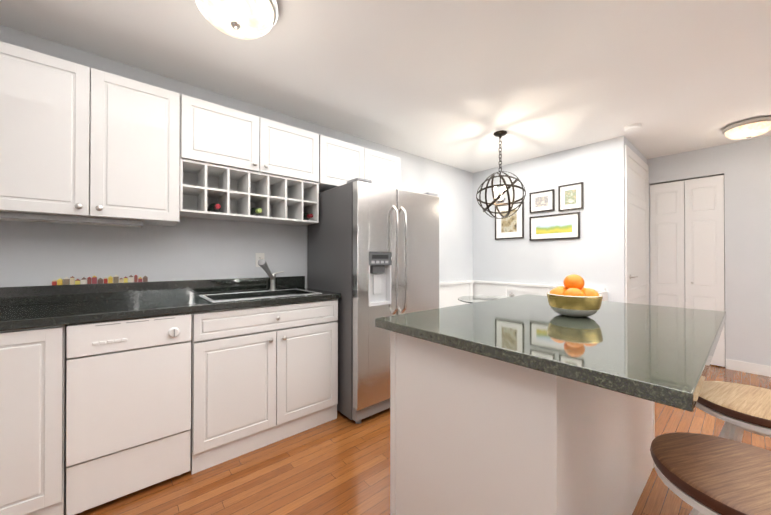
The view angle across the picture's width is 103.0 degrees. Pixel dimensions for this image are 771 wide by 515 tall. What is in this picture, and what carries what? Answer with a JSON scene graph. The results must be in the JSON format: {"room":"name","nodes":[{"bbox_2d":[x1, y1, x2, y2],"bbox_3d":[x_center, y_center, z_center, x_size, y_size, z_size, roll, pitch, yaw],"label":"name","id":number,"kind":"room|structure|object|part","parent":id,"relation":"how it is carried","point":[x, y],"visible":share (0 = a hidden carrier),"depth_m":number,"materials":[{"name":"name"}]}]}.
{"room":"kitchen","nodes":[
{"label":"kitchen","id":0,"kind":"room"},
{"bbox_2d":[0,25,472,287],"bbox_3d":[-0.798,-0.017,2.854,5.350,2.480,0.150,0,0,-40],"label":"wall","id":1,"kind":"structure","parent":0,"point":[45,254],"depth_m":2.23,"materials":[{"name":"paint"}]},
{"bbox_2d":[0,41,179,227],"bbox_3d":[-1.693,-0.612,1.769,0.818,0.844,0.348,0,0,-40],"label":"upper cabinet","id":2,"kind":"object","parent":1,"relation":"attached to","point":[76,139],"depth_m":1.65,"materials":[{"name":"white wood"}]},
{"bbox_3d":[-1.738,-0.207,1.698,0.620,0.034,0.140,0,0,-40],"label":"under-cabinet light rail","id":3,"kind":"part","parent":2,"relation":"part of","materials":[{"name":"white wood"}]},
{"bbox_2d":[180,94,318,182],"bbox_3d":[-1.010,-0.828,2.349,0.968,0.405,0.348,0,0,-40],"label":"upper cabinet","id":4,"kind":"object","parent":1,"relation":"attached to","point":[214,134],"visible":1,"depth_m":2.17,"materials":[{"name":"white wood"}]},
{"bbox_2d":[180,158,318,225],"bbox_3d":[-1.018,-0.457,2.357,0.968,0.333,0.322,0,0,-40],"label":"wine rack","id":5,"kind":"object","parent":1,"relation":"attached to","point":[211,191],"visible":1,"depth_m":2.30,"materials":[{"name":"white wood"}]},
{"bbox_2d":[255,253,263,266],"bbox_3d":[-1.040,0.021,2.544,0.072,0.116,0.008,0,0,-40],"label":"electrical outlet plate","id":6,"kind":"object","parent":1,"relation":"attached to","point":[258,256],"visible":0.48,"depth_m":2.53,"materials":[{"name":"white plastic"}]},
{"bbox_2d":[318,135,399,191],"bbox_3d":[-0.288,-0.822,2.960,0.920,0.410,0.348,0,0,-40],"label":"upper cabinet","id":7,"kind":"object","parent":1,"relation":"attached to","point":[341,162],"visible":0.6,"depth_m":2.77,"materials":[{"name":"white wood"}]},
{"bbox_2d":[0,0,770,172],"bbox_3d":[1.630,-1.318,1.000,6.650,0.100,6.130,0,0,-40],"label":"ceiling","id":8,"kind":"structure","parent":0,"point":[458,84],"depth_m":2.00,"materials":[{"name":"white paint"}]},
{"bbox_2d":[194,0,277,39],"bbox_3d":[-0.721,-1.183,1.478,0.386,0.166,0.386,0,0,-40],"label":"ceiling light","id":9,"kind":"object","parent":8,"relation":"attached to","point":[247,19],"visible":1,"depth_m":1.45,"materials":[{"name":"white glass"}]},
{"bbox_2d":[476,130,525,218],"bbox_3d":[1.158,-0.824,3.094,0.465,0.864,0.470,0,0,-40],"label":"pendant light","id":10,"kind":"object","parent":8,"relation":"hanging from","point":[500,135],"visible":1,"depth_m":3.06,"materials":[{"name":"brown metal"}]},
{"bbox_2d":[624,124,640,131],"bbox_3d":[2.370,-1.239,2.943,0.130,0.036,0.130,0,0,-40],"label":"smoke detector","id":11,"kind":"object","parent":8,"relation":"attached to","point":[631,127],"visible":1,"depth_m":2.91,"materials":[{"name":"white plastic"}]},
{"bbox_2d":[722,116,770,139],"bbox_3d":[3.411,-1.185,2.881,0.336,0.144,0.336,0,0,-40],"label":"ceiling light","id":12,"kind":"object","parent":8,"relation":"attached to","point":[750,128],"visible":0.98,"depth_m":2.81,"materials":[{"name":"white glass"}]},
{"bbox_2d":[75,364,770,514],"bbox_3d":[1.630,1.262,0.985,6.650,0.100,6.130,0,0,-40],"label":"floor","id":13,"kind":"structure","parent":0,"point":[339,464],"depth_m":1.69,"materials":[{"name":"brown wood"}]},
{"bbox_2d":[0,325,67,514],"bbox_3d":[-2.053,0.758,1.259,1.076,0.910,0.647,0,0,-40],"label":"base cabinet","id":14,"kind":"object","parent":13,"relation":"on","point":[33,467],"visible":0.92,"depth_m":1.33,"materials":[{"name":"white wood"}]},
{"bbox_2d":[0,276,340,330],"bbox_3d":[-1.503,0.330,1.737,2.530,0.337,0.636,0,0,-40],"label":"countertop","id":15,"kind":"structure","parent":14,"relation":"on","point":[24,307],"depth_m":1.84,"materials":[{"name":"stone"}]},
{"bbox_2d":[52,275,147,284],"bbox_3d":[-1.764,0.135,1.918,0.440,0.054,0.016,0,0,-40],"label":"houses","id":16,"kind":"object","parent":15,"relation":"on","point":[73,281],"visible":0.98,"depth_m":1.89,"materials":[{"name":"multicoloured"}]},
{"bbox_2d":[258,259,283,289],"bbox_3d":[-0.921,0.140,2.462,0.250,0.259,0.219,0,0,-40],"label":"faucet","id":17,"kind":"object","parent":15,"relation":"on","point":[262,264],"visible":1,"depth_m":2.49,"materials":[{"name":"silver metal"}]},
{"bbox_2d":[66,313,190,514],"bbox_3d":[-1.433,0.763,1.746,0.483,0.906,0.592,0,0,-40],"label":"dishwasher","id":18,"kind":"object","parent":13,"relation":"on","point":[128,406],"visible":1,"depth_m":1.52,"materials":[{"name":"white"}]},
{"bbox_2d":[190,294,337,473],"bbox_3d":[-0.903,0.764,2.233,0.940,0.910,0.647,0,0,-40],"label":"base cabinet","id":19,"kind":"object","parent":13,"relation":"on","point":[262,376],"visible":0.98,"depth_m":1.94,"materials":[{"name":"white wood"}]},
{"bbox_2d":[307,177,438,423],"bbox_3d":[-0.089,0.324,2.754,0.905,1.797,0.856,0,0,-40],"label":"refrigerator","id":20,"kind":"object","parent":13,"relation":"on","point":[373,253],"visible":0.75,"depth_m":2.36,"materials":[{"name":"grey metal"}]},
{"bbox_2d":[458,295,506,302],"bbox_3d":[1.219,0.851,3.476,0.780,0.750,0.780,0,0,-40],"label":"glass table","id":21,"kind":"object","parent":13,"relation":"on","point":[472,299],"visible":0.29,"depth_m":3.57,"materials":[{"name":"white"}]},
{"bbox_2d":[390,330,654,514],"bbox_3d":[0.798,0.770,1.610,1.423,0.890,0.723,0,0,-40],"label":"kitchen island","id":22,"kind":"object","parent":13,"relation":"on","point":[527,404],"depth_m":1.12,"materials":[{"name":"white"}]},
{"bbox_2d":[375,294,725,411],"bbox_3d":[0.875,0.305,1.527,1.530,0.040,1.056,0,0,-40],"label":"island countertop","id":23,"kind":"structure","parent":22,"relation":"on","point":[658,354],"depth_m":1.07,"materials":[{"name":"grey stone"}]},
{"bbox_2d":[547,274,602,316],"bbox_3d":[0.925,0.183,1.507,0.236,0.202,0.236,0,0,-40],"label":"fruit bowl","id":24,"kind":"object","parent":23,"relation":"on","point":[573,296],"visible":1,"depth_m":1.44,"materials":[{"name":"gold metal"}]},
{"bbox_2d":[439,280,607,307],"bbox_3d":[1.173,0.775,3.332,1.713,0.900,1.658,0,0,-40],"label":"wainscoting","id":25,"kind":"structure","parent":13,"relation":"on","point":[450,293],"depth_m":4.08,"materials":[{"name":"white wood"}]},
{"bbox_2d":[650,432,770,514],"bbox_3d":[0.935,0.881,0.779,0.456,0.661,0.454,0,0,-40],"label":"stool","id":26,"kind":"object","parent":13,"relation":"on","point":[702,474],"visible":1,"depth_m":0.79,"materials":[{"name":"brown wood"}]},
{"bbox_2d":[695,381,770,441],"bbox_3d":[1.452,0.884,1.190,0.404,0.661,0.402,0,0,-40],"label":"stool","id":27,"kind":"object","parent":13,"relation":"on","point":[738,408],"visible":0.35,"depth_m":1.18,"materials":[{"name":"brown wood"}]},
{"bbox_2d":[473,136,646,302],"bbox_3d":[2.321,-0.009,4.316,1.300,2.480,1.950,0,0,-40],"label":"wall","id":28,"kind":"structure","parent":0,"point":[593,255],"depth_m":3.57,"materials":[{"name":"paint"}]},
{"bbox_2d":[495,201,523,239],"bbox_3d":[1.646,-0.483,4.091,0.022,0.475,0.400,0,0,-40],"label":"picture frame","id":29,"kind":"object","parent":28,"relation":"attached to","point":[511,227],"visible":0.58,"depth_m":4.07,"materials":[{"name":"grey paper"}]},
{"bbox_2d":[529,189,554,212],"bbox_3d":[1.920,-0.687,3.769,0.022,0.257,0.290,0,0,-40],"label":"picture frame","id":30,"kind":"object","parent":28,"relation":"attached to","point":[541,201],"visible":0.98,"depth_m":3.76,"materials":[{"name":"grey paper"}]},
{"bbox_2d":[529,212,579,240],"bbox_3d":[2.006,-0.363,3.665,0.022,0.300,0.560,0,0,-40],"label":"picture frame","id":31,"kind":"object","parent":28,"relation":"attached to","point":[557,226],"visible":0.96,"depth_m":3.65,"materials":[{"name":"grey"}]},
{"bbox_2d":[558,182,583,211],"bbox_3d":[2.127,-0.694,3.524,0.022,0.300,0.255,0,0,-40],"label":"picture frame","id":32,"kind":"object","parent":28,"relation":"attached to","point":[570,196],"visible":1,"depth_m":3.52,"materials":[{"name":"grey paper"}]},
{"bbox_2d":[647,136,770,367],"bbox_3d":[4.969,-0.019,2.543,0.750,2.480,4.180,0,0,-40],"label":"wall","id":33,"kind":"structure","parent":0,"point":[743,168],"depth_m":3.29,"materials":[{"name":"paint"}]},
{"bbox_2d":[624,145,648,304],"bbox_3d":[2.906,0.034,3.493,1.100,2.385,0.061,0,0,-40],"label":"door","id":34,"kind":"structure","parent":33,"relation":"attached to","point":[636,229],"depth_m":3.46,"materials":[{"name":"white wood"}]},
{"bbox_2d":[650,175,724,366],"bbox_3d":[3.560,0.148,3.648,0.055,2.135,0.632,0,0,-40],"label":"closet door","id":35,"kind":"structure","parent":33,"relation":"in","point":[687,257],"depth_m":3.62,"materials":[{"name":"white wood"}]},
{"bbox_2d":[726,359,770,376],"bbox_3d":[4.842,1.163,2.096,0.014,0.110,3.373,0,0,-40],"label":"baseboard","id":36,"kind":"structure","parent":33,"relation":"attached to","point":[752,368],"depth_m":3.25,"materials":[{"name":"white wood"}]}
]}

